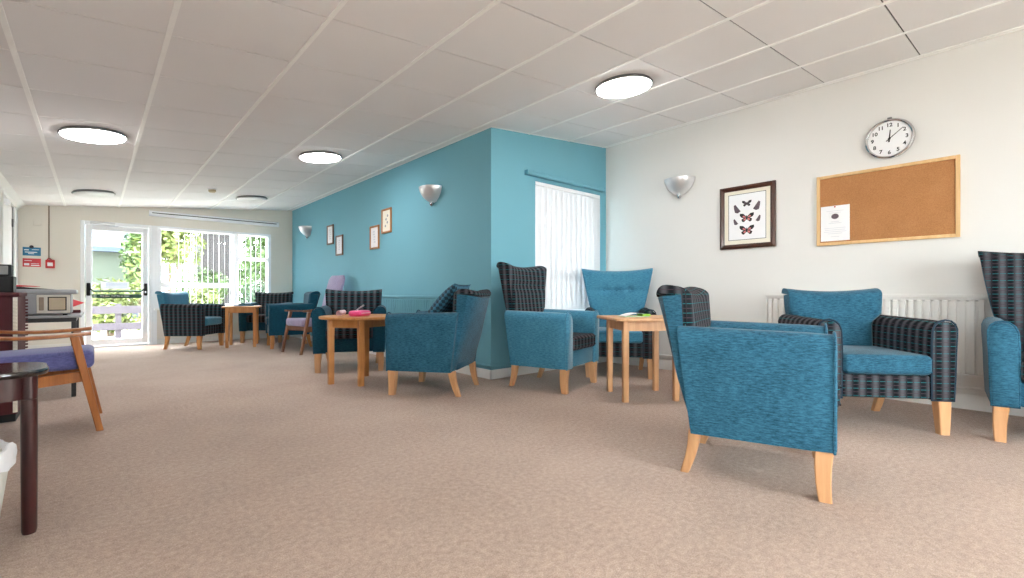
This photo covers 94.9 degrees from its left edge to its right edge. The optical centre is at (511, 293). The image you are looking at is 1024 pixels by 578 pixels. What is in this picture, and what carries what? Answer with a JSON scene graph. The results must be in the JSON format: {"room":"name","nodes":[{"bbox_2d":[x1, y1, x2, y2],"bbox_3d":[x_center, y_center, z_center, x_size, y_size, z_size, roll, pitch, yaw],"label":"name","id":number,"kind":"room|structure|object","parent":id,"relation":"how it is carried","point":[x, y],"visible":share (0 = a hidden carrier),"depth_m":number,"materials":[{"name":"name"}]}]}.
{"room":"care facility","nodes":[
{"label":"care facility","id":0,"kind":"room"},
{"bbox_2d":[12,207,17,284],"bbox_3d":[-2.931,-0.229,2.011,0.140,2.058,12.100,0,0,-42],"label":"wall","id":1,"kind":"structure","parent":0,"point":[12,207],"depth_m":6.34,"materials":[{"name":"beige paint"}]},
{"bbox_2d":[0,189,15,276],"bbox_3d":[-6.141,-0.195,5.680,0.135,1.990,1.210,0,0,-42],"label":"door","id":2,"kind":"structure","parent":1,"relation":"in","point":[7,220],"depth_m":5.73,"materials":[{"name":"white paint"}]},
{"bbox_2d":[0,172,24,209],"bbox_3d":[-2.804,-1.196,2.030,0.075,0.085,11.960,0,0,-42],"label":"coving","id":3,"kind":"structure","parent":1,"relation":"attached to","point":[4,184],"depth_m":5.55,"materials":[{"name":"white paint"}]},
{"bbox_2d":[18,205,291,345],"bbox_3d":[-5.516,-0.406,7.713,3.850,2.412,0.140,0,0,-42],"label":"wall","id":4,"kind":"structure","parent":0,"point":[64,220],"depth_m":6.88,"materials":[{"name":"beige paint"}]},
{"bbox_2d":[23,245,40,255],"bbox_3d":[-6.703,-0.608,6.561,0.179,0.145,0.006,0,0,-42],"label":"wall sign","id":5,"kind":"object","parent":4,"relation":"attached to","point":[31,250],"visible":1,"depth_m":6.56,"materials":[{"name":"blue plastic"}]},
{"bbox_2d":[23,258,40,266],"bbox_3d":[-6.703,-0.438,6.561,0.179,0.116,0.004,0,0,-42],"label":"wall sign","id":6,"kind":"object","parent":4,"relation":"attached to","point":[27,262],"visible":1,"depth_m":6.56,"materials":[{"name":"red plastic"}]},
{"bbox_2d":[48,206,49,257],"bbox_3d":[-6.574,-0.876,6.672,0.016,0.752,0.012,0,0,-42],"label":"cable trunking","id":7,"kind":"object","parent":4,"relation":"attached to","point":[48,206],"visible":1,"depth_m":6.67,"materials":[{"name":"beige plastic"}]},
{"bbox_2d":[45,258,54,267],"bbox_3d":[-6.550,-0.436,6.667,0.096,0.143,0.054,0,0,-42],"label":"fire alarm call point","id":8,"kind":"object","parent":4,"relation":"attached to","point":[50,263],"visible":1,"depth_m":6.65,"materials":[{"name":"red plastic"}]},
{"bbox_2d":[80,220,156,347],"bbox_3d":[-5.986,-0.142,7.180,0.900,1.885,0.174,0,0,-42],"label":"door","id":9,"kind":"structure","parent":4,"relation":"in","point":[149,232],"depth_m":7.25,"materials":[{"name":"white plastic"}]},
{"bbox_2d":[101,282,128,288],"bbox_3d":[-6.046,-0.130,7.158,0.330,0.110,0.003,0,0,-42],"label":"paper notice","id":10,"kind":"object","parent":9,"relation":"attached to","point":[104,285],"visible":1,"depth_m":7.16,"materials":[{"name":"white paper"}]},
{"bbox_2d":[25,333,291,348],"bbox_3d":[-5.465,0.757,7.655,3.570,0.085,0.016,0,0,-42],"label":"baseboard","id":11,"kind":"structure","parent":4,"relation":"attached to","point":[263,335],"depth_m":7.71,"materials":[{"name":"beige paint"}]},
{"bbox_2d":[154,226,270,309],"bbox_3d":[-5.013,-0.415,8.020,1.750,1.340,0.190,0,0,-42],"label":"window","id":12,"kind":"structure","parent":4,"relation":"in","point":[160,284],"depth_m":8.18,"materials":[{"name":"white plastic"}]},
{"bbox_2d":[159,226,270,304],"bbox_3d":[-4.987,-0.445,7.990,1.630,1.270,0.075,0,0,-42],"label":"vertical blind","id":13,"kind":"object","parent":12,"relation":"attached to","point":[160,227],"visible":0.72,"depth_m":8.00,"materials":[{"name":"white fabric"}]},
{"bbox_2d":[149,210,278,226],"bbox_3d":[-5.003,-1.275,8.023,1.892,0.088,0.079,0,0,-42],"label":"rail","id":14,"kind":"object","parent":4,"relation":"attached to","point":[151,213],"depth_m":7.92,"materials":[{"name":"white plastic"}]},
{"bbox_2d":[292,131,481,367],"bbox_3d":[-2.160,-0.406,6.729,0.140,2.412,5.790,0,0,-42],"label":"wall","id":15,"kind":"structure","parent":0,"point":[428,250],"depth_m":5.61,"materials":[{"name":"teal paint"}]},
{"bbox_2d":[299,226,311,238],"bbox_3d":[-3.587,-1.060,8.104,0.166,0.209,0.320,0,0,-42],"label":"wall lamp","id":16,"kind":"object","parent":15,"relation":"attached to","point":[305,230],"visible":1,"depth_m":8.04,"materials":[{"name":"metal"}]},
{"bbox_2d":[327,224,333,244],"bbox_3d":[-2.862,-0.931,7.396,0.021,0.306,0.260,0,0,-42],"label":"framed picture","id":17,"kind":"object","parent":15,"relation":"attached to","point":[330,228],"visible":1,"depth_m":7.39,"materials":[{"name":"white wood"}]},
{"bbox_2d":[335,234,342,255],"bbox_3d":[-2.618,-0.738,7.122,0.021,0.305,0.265,0,0,-42],"label":"framed picture","id":18,"kind":"object","parent":15,"relation":"attached to","point":[338,239],"visible":1,"depth_m":7.12,"materials":[{"name":"white paper"}]},
{"bbox_2d":[370,225,379,249],"bbox_3d":[-1.824,-0.750,6.228,0.021,0.310,0.265,0,0,-42],"label":"framed picture","id":19,"kind":"object","parent":15,"relation":"attached to","point":[374,230],"visible":1,"depth_m":6.21,"materials":[{"name":"white paper"}]},
{"bbox_2d":[381,207,391,233],"bbox_3d":[-1.597,-0.931,5.972,0.021,0.310,0.260,0,0,-42],"label":"framed picture","id":20,"kind":"object","parent":15,"relation":"attached to","point":[386,214],"visible":1,"depth_m":5.97,"materials":[{"name":"beige paper"}]},
{"bbox_2d":[292,335,491,378],"bbox_3d":[-2.167,0.757,6.619,0.016,0.085,5.946,0,0,-42],"label":"baseboard","id":21,"kind":"structure","parent":15,"relation":"attached to","point":[483,373],"depth_m":4.65,"materials":[{"name":"beige paint"}]},
{"bbox_2d":[309,333,509,367],"bbox_3d":[-1.511,0.677,7.193,1.783,0.028,5.958,0,0,-42],"label":"pipe","id":22,"kind":"object","parent":15,"relation":"attached to","point":[478,364],"visible":0.19,"depth_m":4.47,"materials":[{"name":"teal paint"}]},
{"bbox_2d":[381,295,439,313],"bbox_3d":[-1.190,0.405,5.471,0.079,0.780,1.487,0,0,-42],"label":"radiator","id":23,"kind":"object","parent":15,"relation":"attached to","point":[393,303],"visible":0.28,"depth_m":5.45,"materials":[{"name":"metal"}]},
{"bbox_2d":[382,295,439,297],"bbox_3d":[-1.180,0.030,5.439,0.052,0.030,1.428,0,0,-42],"label":"grille","id":24,"kind":"object","parent":23,"relation":"attached to","point":[383,296],"depth_m":5.38,"materials":[{"name":"metal"}]},
{"bbox_2d":[419,185,441,205],"bbox_3d":[-0.916,-1.060,5.099,0.166,0.209,0.320,0,0,-42],"label":"wall lamp","id":25,"kind":"object","parent":15,"relation":"attached to","point":[430,193],"visible":1,"depth_m":5.04,"materials":[{"name":"metal"}]},
{"bbox_2d":[0,337,1023,577],"bbox_3d":[-0.842,0.830,3.774,5.525,0.060,12.160,0,0,-42],"label":"floor","id":26,"kind":"structure","parent":0,"point":[240,460],"depth_m":1.97,"materials":[{"name":"beige carpet"}]},
{"bbox_2d":[0,439,16,513],"bbox_3d":[-1.575,0.621,1.332,0.234,0.358,0.235,0,0,-42],"label":"waste bin","id":27,"kind":"object","parent":26,"relation":"on","point":[8,450],"visible":1,"depth_m":1.38,"materials":[{"name":"white plastic"}]},
{"bbox_2d":[0,292,27,422],"bbox_3d":[-3.394,0.395,2.984,0.416,0.810,0.470,0,0,-42],"label":"base cabinet","id":28,"kind":"object","parent":26,"relation":"on","point":[12,304],"visible":0.41,"depth_m":2.93,"materials":[{"name":"red laminate"}]},
{"bbox_2d":[0,276,15,291],"bbox_3d":[-3.297,-0.062,3.060,0.085,0.105,0.165,0,0,-42],"label":"loudspeaker","id":29,"kind":"object","parent":28,"relation":"on","point":[7,283],"visible":0.86,"depth_m":3.01,"materials":[{"name":"black plastic"}]},
{"bbox_2d":[0,277,11,290],"bbox_3d":[-3.244,-0.062,3.000,0.071,0.089,0.004,0,0,-42],"label":"grille","id":30,"kind":"object","parent":29,"relation":"attached to","point":[5,282],"depth_m":3.01,"materials":[{"name":"black plastic"}]},
{"bbox_2d":[0,264,13,275],"bbox_3d":[-3.296,-0.153,3.054,0.070,0.075,0.115,0,0,-42],"label":"clock radio","id":31,"kind":"object","parent":29,"relation":"on","point":[5,269],"visible":0.91,"depth_m":3.02,"materials":[{"name":"black plastic"}]},
{"bbox_2d":[0,362,48,535],"bbox_3d":[-1.873,0.526,1.462,0.345,0.547,0.615,0,0,44],"label":"side table","id":32,"kind":"object","parent":26,"relation":"on","point":[18,380],"visible":1,"depth_m":1.56,"materials":[{"name":"brown wood"}]},
{"bbox_2d":[0,327,103,430],"bbox_3d":[-2.873,0.325,2.711,0.777,0.950,0.596,0,0,-42],"label":"wooden armchair","id":33,"kind":"object","parent":26,"relation":"on","point":[67,364],"visible":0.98,"depth_m":2.70,"materials":[{"name":"brown wood"}]},
{"bbox_2d":[0,345,93,371],"bbox_3d":[-2.816,0.390,2.762,0.540,0.120,0.470,0,0,-42],"label":"seat cushion","id":34,"kind":"object","parent":33,"relation":"on","point":[57,358],"depth_m":2.68,"materials":[{"name":"fabric"}]},
{"bbox_2d":[25,312,83,396],"bbox_3d":[-3.938,0.482,3.818,0.665,0.635,0.980,0,0,-42],"label":"metal table","id":35,"kind":"object","parent":26,"relation":"on","point":[73,318],"visible":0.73,"depth_m":3.62,"materials":[{"name":"grey metal"}]},
{"bbox_2d":[16,289,77,314],"bbox_3d":[-3.751,0.065,3.690,0.495,0.200,0.500,0,0,-42],"label":"record player","id":36,"kind":"object","parent":35,"relation":"on","point":[40,301],"visible":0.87,"depth_m":3.57},
{"bbox_2d":[16,285,42,288],"bbox_3d":[-3.718,-0.052,3.597,0.222,0.034,0.320,0,0,42],"label":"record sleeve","id":37,"kind":"object","parent":36,"relation":"on","point":[17,286],"visible":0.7,"depth_m":3.52,"materials":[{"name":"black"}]},
{"bbox_2d":[73,299,83,306],"bbox_3d":[-3.830,0.080,4.115,0.130,0.115,0.040,0,0,-42],"label":"pennant","id":38,"kind":"object","parent":35,"relation":"on","point":[75,302],"visible":0.36,"depth_m":4.11,"materials":[{"name":"red fabric"}]},
{"bbox_2d":[155,291,224,349],"bbox_3d":[-4.810,0.379,7.034,0.712,0.842,0.651,0,0,-3],"label":"armchair","id":39,"kind":"object","parent":26,"relation":"on","point":[179,317],"visible":1,"depth_m":6.74,"materials":[{"name":"fabric"}]},
{"bbox_2d":[205,317,221,325],"bbox_3d":[-4.715,0.405,7.038,0.516,0.116,0.412,0,0,-3],"label":"seat cushion","id":40,"kind":"object","parent":39,"relation":"on","point":[209,321],"depth_m":7.02,"materials":[{"name":"blue fabric"}]},
{"bbox_2d":[221,305,261,347],"bbox_3d":[-4.160,0.492,7.259,0.500,0.615,0.540,0,0,-25],"label":"side table","id":41,"kind":"object","parent":26,"relation":"on","point":[229,310],"visible":1,"depth_m":7.09,"materials":[{"name":"brown wood"}]},
{"bbox_2d":[238,292,293,342],"bbox_3d":[-4.153,0.379,8.018,0.686,0.842,0.749,0,0,-8],"label":"armchair","id":42,"kind":"object","parent":26,"relation":"on","point":[245,320],"visible":0.52,"depth_m":8.07,"materials":[{"name":"fabric"}]},
{"bbox_2d":[246,314,265,321],"bbox_3d":[-4.140,0.405,7.919,0.434,0.116,0.543,0,0,-8],"label":"seat cushion","id":43,"kind":"object","parent":42,"relation":"on","point":[249,317],"depth_m":7.65,"materials":[{"name":"fabric"}]},
{"bbox_2d":[265,291,319,348],"bbox_3d":[-3.377,0.379,7.245,0.749,0.842,0.686,0,0,-32],"label":"armchair","id":44,"kind":"object","parent":26,"relation":"on","point":[275,319],"visible":0.8,"depth_m":6.93,"materials":[{"name":"blue fabric"}]},
{"bbox_2d":[281,275,344,354],"bbox_3d":[-2.751,0.265,6.583,0.576,1.070,0.717,0,0,38],"label":"wooden armchair","id":45,"kind":"object","parent":26,"relation":"on","point":[336,282],"visible":0.47,"depth_m":6.46,"materials":[{"name":"brown wood"}]},
{"bbox_2d":[286,318,311,326],"bbox_3d":[-2.780,0.390,6.546,0.450,0.120,0.540,0,0,38],"label":"seat cushion","id":46,"kind":"object","parent":45,"relation":"on","point":[290,322],"depth_m":6.30,"materials":[{"name":"fabric"}]},
{"bbox_2d":[311,289,385,372],"bbox_3d":[-1.752,0.371,5.159,0.727,0.858,0.764,0,0,-14],"label":"armchair","id":47,"kind":"object","parent":26,"relation":"on","point":[345,338],"visible":0.7,"depth_m":4.88,"materials":[{"name":"fabric"}]},
{"bbox_2d":[326,327,372,338],"bbox_3d":[-1.727,0.397,5.060,0.460,0.119,0.554,0,0,-14],"label":"seat cushion","id":48,"kind":"object","parent":47,"relation":"on","point":[340,333],"depth_m":4.79,"materials":[{"name":"fabric"}]},
{"bbox_2d":[319,314,385,386],"bbox_3d":[-1.369,0.500,4.336,0.770,0.600,0.770,0,0,-42],"label":"side table","id":49,"kind":"object","parent":26,"relation":"on","point":[362,323],"visible":0.62,"depth_m":4.15,"materials":[{"name":"brown wood"}]},
{"bbox_2d":[336,310,345,315],"bbox_3d":[-1.529,0.169,4.209,0.049,0.050,0.170,0,0,-7],"label":"leaflet","id":50,"kind":"object","parent":49,"relation":"on","point":[339,312],"visible":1,"depth_m":4.18,"materials":[{"name":"pink paper"}]},
{"bbox_2d":[349,310,370,316],"bbox_3d":[-1.373,0.174,4.249,0.124,0.052,0.220,0,0,8],"label":"pouch","id":51,"kind":"object","parent":49,"relation":"on","point":[358,313],"visible":1,"depth_m":4.16,"materials":[{"name":"plastic"}]},
{"bbox_2d":[385,289,490,396],"bbox_3d":[-0.583,0.379,3.951,0.749,0.842,0.686,0,0,13],"label":"armchair","id":52,"kind":"object","parent":26,"relation":"on","point":[422,342],"visible":1,"depth_m":3.65,"materials":[{"name":"fabric"}]},
{"bbox_2d":[427,284,469,312],"bbox_3d":[-0.544,0.074,3.948,0.289,0.316,0.425,0,0,13],"label":"cushion","id":53,"kind":"object","parent":52,"relation":"on","point":[443,303],"visible":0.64,"depth_m":3.77,"materials":[{"name":"blue fabric"}]},
{"bbox_2d":[496,262,598,393],"bbox_3d":[0.313,0.261,4.188,0.761,1.078,0.692,0,0,33],"label":"armchair","id":54,"kind":"object","parent":26,"relation":"on","point":[539,337],"visible":1,"depth_m":3.99,"materials":[{"name":"blue fabric"}]},
{"bbox_2d":[573,332,594,350],"bbox_3d":[0.402,0.405,4.131,0.543,0.116,0.434,0,0,33],"label":"seat cushion","id":55,"kind":"object","parent":54,"relation":"on","point":[582,341],"depth_m":3.99,"materials":[{"name":"fabric"}]},
{"bbox_2d":[582,268,656,378],"bbox_3d":[1.078,0.261,4.794,0.745,1.078,0.761,0,0,10],"label":"armchair","id":56,"kind":"object","parent":26,"relation":"on","point":[608,292],"visible":0.7,"depth_m":4.94,"materials":[{"name":"fabric"}]},
{"bbox_2d":[599,327,642,342],"bbox_3d":[1.059,0.405,4.690,0.434,0.116,0.543,0,0,10],"label":"seat cushion","id":57,"kind":"object","parent":56,"relation":"on","point":[634,336],"depth_m":4.43,"materials":[{"name":"blue fabric"}]},
{"bbox_2d":[597,315,679,402],"bbox_3d":[1.016,0.489,3.692,0.580,0.622,0.540,0,0,-6],"label":"side table","id":58,"kind":"object","parent":26,"relation":"on","point":[654,323],"visible":0.8,"depth_m":3.50,"materials":[{"name":"brown wood"}]},
{"bbox_2d":[619,313,650,316],"bbox_3d":[0.957,0.163,3.693,0.212,0.029,0.145,0,0,-14],"label":"leaflet","id":59,"kind":"object","parent":58,"relation":"on","point":[625,314],"visible":0.98,"depth_m":3.65,"materials":[{"name":"white paper"}]},
{"bbox_2d":[656,285,841,503],"bbox_3d":[1.093,0.379,2.218,0.731,0.842,0.668,0,0,31],"label":"armchair","id":60,"kind":"object","parent":26,"relation":"on","point":[776,384],"visible":1,"depth_m":1.92,"materials":[{"name":"fabric"}]},
{"bbox_2d":[837,381,839,407],"bbox_3d":[1.176,0.405,2.167,0.529,0.116,0.423,0,0,31],"label":"seat cushion","id":61,"kind":"object","parent":60,"relation":"on","point":[838,384],"depth_m":1.86,"materials":[{"name":"fabric"}]},
{"bbox_2d":[778,288,957,435],"bbox_3d":[2.202,0.379,3.040,0.727,0.842,0.749,0,0,9],"label":"armchair","id":62,"kind":"object","parent":26,"relation":"on","point":[880,357],"visible":0.75,"depth_m":2.73,"materials":[{"name":"fabric"}]},
{"bbox_2d":[843,345,931,374],"bbox_3d":[2.186,0.405,2.941,0.460,0.116,0.543,0,0,9],"label":"seat cushion","id":63,"kind":"object","parent":62,"relation":"on","point":[857,359],"depth_m":2.69,"materials":[{"name":"blue fabric"}]},
{"bbox_2d":[978,251,1023,442],"bbox_3d":[3.083,0.261,2.596,0.703,1.078,0.761,0,0,42],"label":"armchair","id":64,"kind":"object","parent":26,"relation":"on","point":[1002,333],"visible":1,"depth_m":2.56,"materials":[{"name":"fabric"}]},
{"bbox_2d":[1021,352,1023,379],"bbox_3d":[3.012,0.405,2.518,0.434,0.116,0.543,0,0,42],"label":"seat cushion","id":65,"kind":"object","parent":64,"relation":"on","point":[1022,353],"depth_m":2.47,"materials":[{"name":"fabric"}]},
{"bbox_2d":[0,0,1023,210],"bbox_3d":[-0.842,-1.513,3.774,5.565,0.588,12.200,0,0,-42],"label":"ceiling","id":66,"kind":"structure","parent":0,"point":[226,96],"depth_m":3.14,"materials":[{"name":"tile"}]},
{"bbox_2d":[57,125,127,143],"bbox_3d":[-3.383,-1.282,3.803,0.427,0.078,0.429,0,0,-23],"label":"ceiling light","id":67,"kind":"object","parent":66,"relation":"attached to","point":[89,134],"visible":1,"depth_m":3.72,"materials":[{"name":"white plastic"}]},
{"bbox_2d":[71,189,115,196],"bbox_3d":[-5.336,-1.282,6.000,0.427,0.078,0.429,0,0,-23],"label":"ceiling light","id":68,"kind":"object","parent":66,"relation":"attached to","point":[81,192],"visible":1,"depth_m":5.90,"materials":[{"name":"plastic"}]},
{"bbox_2d":[207,188,216,192],"bbox_3d":[-4.045,-1.393,6.338,0.110,0.056,0.109,0,0,-34],"label":"smoke detector","id":69,"kind":"object","parent":66,"relation":"attached to","point":[211,190],"visible":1,"depth_m":6.30,"materials":[{"name":"plastic"}]},
{"bbox_2d":[236,195,267,201],"bbox_3d":[-3.971,-1.454,7.174,0.427,0.078,0.429,0,0,-23],"label":"ceiling light","id":70,"kind":"object","parent":66,"relation":"attached to","point":[246,198],"visible":1,"depth_m":7.06,"materials":[{"name":"plastic"}]},
{"bbox_2d":[237,197,266,201],"bbox_3d":[-3.970,-1.437,7.175,0.404,0.030,0.404,-7,5,-41],"label":"diffuser","id":71,"kind":"object","parent":70,"relation":"attached to","point":[246,199],"depth_m":7.10,"materials":[{"name":"plastic"}]},
{"bbox_2d":[298,151,341,162],"bbox_3d":[-2.038,-1.454,4.998,0.427,0.078,0.429,0,0,-23],"label":"ceiling light","id":72,"kind":"object","parent":66,"relation":"attached to","point":[309,156],"visible":1,"depth_m":4.91,"materials":[{"name":"white plastic"}]},
{"bbox_2d":[595,73,652,97],"bbox_3d":[0.845,-1.568,3.561,0.427,0.078,0.429,0,0,-23],"label":"ceiling light","id":73,"kind":"object","parent":66,"relation":"attached to","point":[625,85],"visible":1,"depth_m":3.48,"materials":[{"name":"white plastic"}]},
{"bbox_2d":[482,127,605,369],"bbox_3d":[0.413,-0.483,5.049,1.755,2.566,0.140,0,0,-42],"label":"wall","id":74,"kind":"structure","parent":0,"point":[508,194],"depth_m":4.59,"materials":[{"name":"teal paint"}]},
{"bbox_2d":[490,357,605,379],"bbox_3d":[0.459,0.757,4.986,1.771,0.085,0.016,0,0,-42],"label":"baseboard","id":75,"kind":"structure","parent":74,"relation":"attached to","point":[505,372],"depth_m":4.64,"materials":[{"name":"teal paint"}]},
{"bbox_2d":[525,169,604,192],"bbox_3d":[0.606,-1.215,5.091,1.242,0.048,0.054,0,0,-42],"label":"rail","id":76,"kind":"object","parent":74,"relation":"attached to","point":[527,172],"depth_m":5.02,"materials":[{"name":"teal paint"}]},
{"bbox_2d":[535,181,599,309],"bbox_3d":[0.625,-0.491,5.164,1.064,1.323,0.036,0,0,-42],"label":"vertical blind","id":77,"kind":"object","parent":74,"relation":"attached to","point":[567,221],"visible":0.78,"depth_m":5.12,"materials":[{"name":"white fabric"}]},
{"bbox_2d":[606,29,1023,396],"bbox_3d":[3.124,-0.489,3.425,0.140,2.579,6.170,0,0,-42],"label":"wall","id":78,"kind":"structure","parent":0,"point":[967,101],"depth_m":3.95,"materials":[{"name":"beige paint"}]},
{"bbox_2d":[664,175,694,198],"bbox_3d":[1.684,-1.085,4.814,0.166,0.209,0.320,0,0,-42],"label":"wall lamp","id":79,"kind":"object","parent":78,"relation":"attached to","point":[677,185],"visible":1,"depth_m":4.76,"materials":[{"name":"metal"}]},
{"bbox_2d":[720,180,775,249],"bbox_3d":[2.178,-0.719,4.361,0.029,0.587,0.494,0,0,-42],"label":"framed picture","id":80,"kind":"object","parent":78,"relation":"attached to","point":[747,212],"visible":1,"depth_m":4.35,"materials":[{"name":"white paper"}]},
{"bbox_2d":[606,357,1023,416],"bbox_3d":[3.112,0.750,3.321,0.016,0.100,6.030,0,0,-42],"label":"baseboard","id":81,"kind":"structure","parent":78,"relation":"attached to","point":[963,401],"depth_m":3.28,"materials":[{"name":"beige paint"}]},
{"bbox_2d":[659,354,984,391],"bbox_3d":[3.079,0.650,3.325,0.022,0.022,5.880,0,0,-42],"label":"pipe","id":82,"kind":"object","parent":78,"relation":"attached to","point":[665,355],"depth_m":3.25,"materials":[{"name":"white metal"}]},
{"bbox_2d":[766,294,992,377],"bbox_3d":[2.965,0.398,3.437,0.079,0.795,2.167,0,0,-42],"label":"radiator","id":83,"kind":"object","parent":78,"relation":"attached to","point":[968,311],"visible":0.33,"depth_m":3.26,"materials":[{"name":"white metal"}]},
{"bbox_2d":[766,294,987,297],"bbox_3d":[2.975,0.015,3.406,0.052,0.030,2.108,0,0,-42],"label":"grille","id":84,"kind":"object","parent":83,"relation":"attached to","point":[767,295],"depth_m":3.37,"materials":[{"name":"white metal"}]},
{"bbox_2d":[817,154,960,245],"bbox_3d":[2.846,-0.688,3.614,0.021,0.576,0.874,0,0,-42],"label":"notice board","id":85,"kind":"object","parent":78,"relation":"attached to","point":[917,200],"visible":1,"depth_m":3.54,"materials":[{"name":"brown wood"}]},
{"bbox_2d":[821,204,849,241],"bbox_3d":[2.637,-0.579,3.839,0.012,0.287,0.200,0,0,-42],"label":"paper sheet","id":86,"kind":"object","parent":85,"relation":"attached to","point":[835,220],"visible":1,"depth_m":3.84,"materials":[{"name":"white paper"}]},
{"bbox_2d":[865,117,915,158],"bbox_3d":[2.871,-1.186,3.575,0.037,0.318,0.304,0,0,-42],"label":"wall clock","id":87,"kind":"object","parent":78,"relation":"attached to","point":[890,138],"visible":1,"depth_m":3.57,"materials":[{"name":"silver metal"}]},
{"label":"outside","id":88,"kind":"structure","parent":0,"visible":0},
{"bbox_2d":[92,319,141,339],"bbox_3d":[-6.476,0.910,10.299,32.000,0.100,56.000,0,0,-42],"label":"ground","id":89,"kind":"structure","parent":88,"point":[103,335],"depth_m":9.74,"materials":[{"name":"white concrete"}]},
{"bbox_2d":[92,230,138,318],"bbox_3d":[-15.301,-1.090,16.503,4.250,3.900,4.600,0,0,-42],"label":"house","id":90,"kind":"structure","parent":89,"relation":"on","point":[105,244],"depth_m":15.54,"materials":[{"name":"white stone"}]},
{"bbox_2d":[92,277,141,335],"bbox_3d":[-8.227,0.259,9.663,1.292,1.209,1.235,0,0,-42],"label":"shrub","id":91,"kind":"object","parent":89,"relation":"on","point":[96,318],"visible":0.37,"depth_m":9.53,"materials":[{"name":"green plant"}]},
{"bbox_2d":[118,232,141,321],"bbox_3d":[-11.297,-1.316,14.283,1.084,4.353,0.841,0,0,-3],"label":"tree","id":92,"kind":"object","parent":89,"relation":"on","point":[131,236],"visible":0.3,"depth_m":14.08,"materials":[{"name":"green plant"}]},
{"bbox_2d":[124,230,206,292],"bbox_3d":[-9.173,-1.008,12.474,1.725,3.740,1.506,0,0,29],"label":"tree","id":93,"kind":"object","parent":89,"relation":"on","point":[169,239],"visible":0.34,"depth_m":12.32,"materials":[{"name":"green plant"}]},
{"bbox_2d":[92,302,251,337],"bbox_3d":[-7.377,0.520,8.602,4.800,0.680,0.120,0,0,-42],"label":"fence","id":94,"kind":"object","parent":89,"relation":"on","point":[117,309],"visible":0.24,"depth_m":8.64,"materials":[{"name":"white wood"}]},
{"bbox_2d":[188,282,222,303],"bbox_3d":[-7.191,0.292,10.623,1.210,1.170,1.170,0,0,-42],"label":"shrub","id":95,"kind":"object","parent":89,"relation":"on","point":[207,296],"visible":0.16,"depth_m":10.71,"materials":[{"name":"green plant"}]},
{"bbox_2d":[192,266,229,303],"bbox_3d":[-9.149,0.003,14.230,1.033,1.717,0.901,0,0,-42],"label":"shrub","id":96,"kind":"object","parent":89,"relation":"on","point":[206,279],"visible":0.2,"depth_m":14.10,"materials":[{"name":"green plant"}]},
{"bbox_2d":[192,233,230,303],"bbox_3d":[-10.149,-0.790,16.118,1.300,3.300,1.820,0,0,-42],"label":"shed","id":97,"kind":"object","parent":89,"relation":"on","point":[218,238],"visible":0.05,"depth_m":15.49,"materials":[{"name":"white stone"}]},
{"bbox_2d":[161,255,261,302],"bbox_3d":[-15.778,-0.814,20.761,16.290,3.668,1.360,0,0,-42],"label":"hedge","id":98,"kind":"object","parent":89,"relation":"on","point":[187,271],"visible":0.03,"depth_m":21.35,"materials":[{"name":"green plant"}]},
{"bbox_2d":[239,236,266,294],"bbox_3d":[-7.131,-1.001,14.059,1.805,3.726,1.853,0,0,-42],"label":"tree","id":99,"kind":"object","parent":89,"relation":"on","point":[255,252],"visible":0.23,"depth_m":13.62,"materials":[{"name":"green plant"}]},
{"bbox_2d":[239,279,266,303],"bbox_3d":[-6.101,0.252,11.430,1.081,1.227,1.142,0,0,-42],"label":"shrub","id":100,"kind":"object","parent":89,"relation":"on","point":[254,283],"visible":0.09,"depth_m":11.16,"materials":[{"name":"green plant"}]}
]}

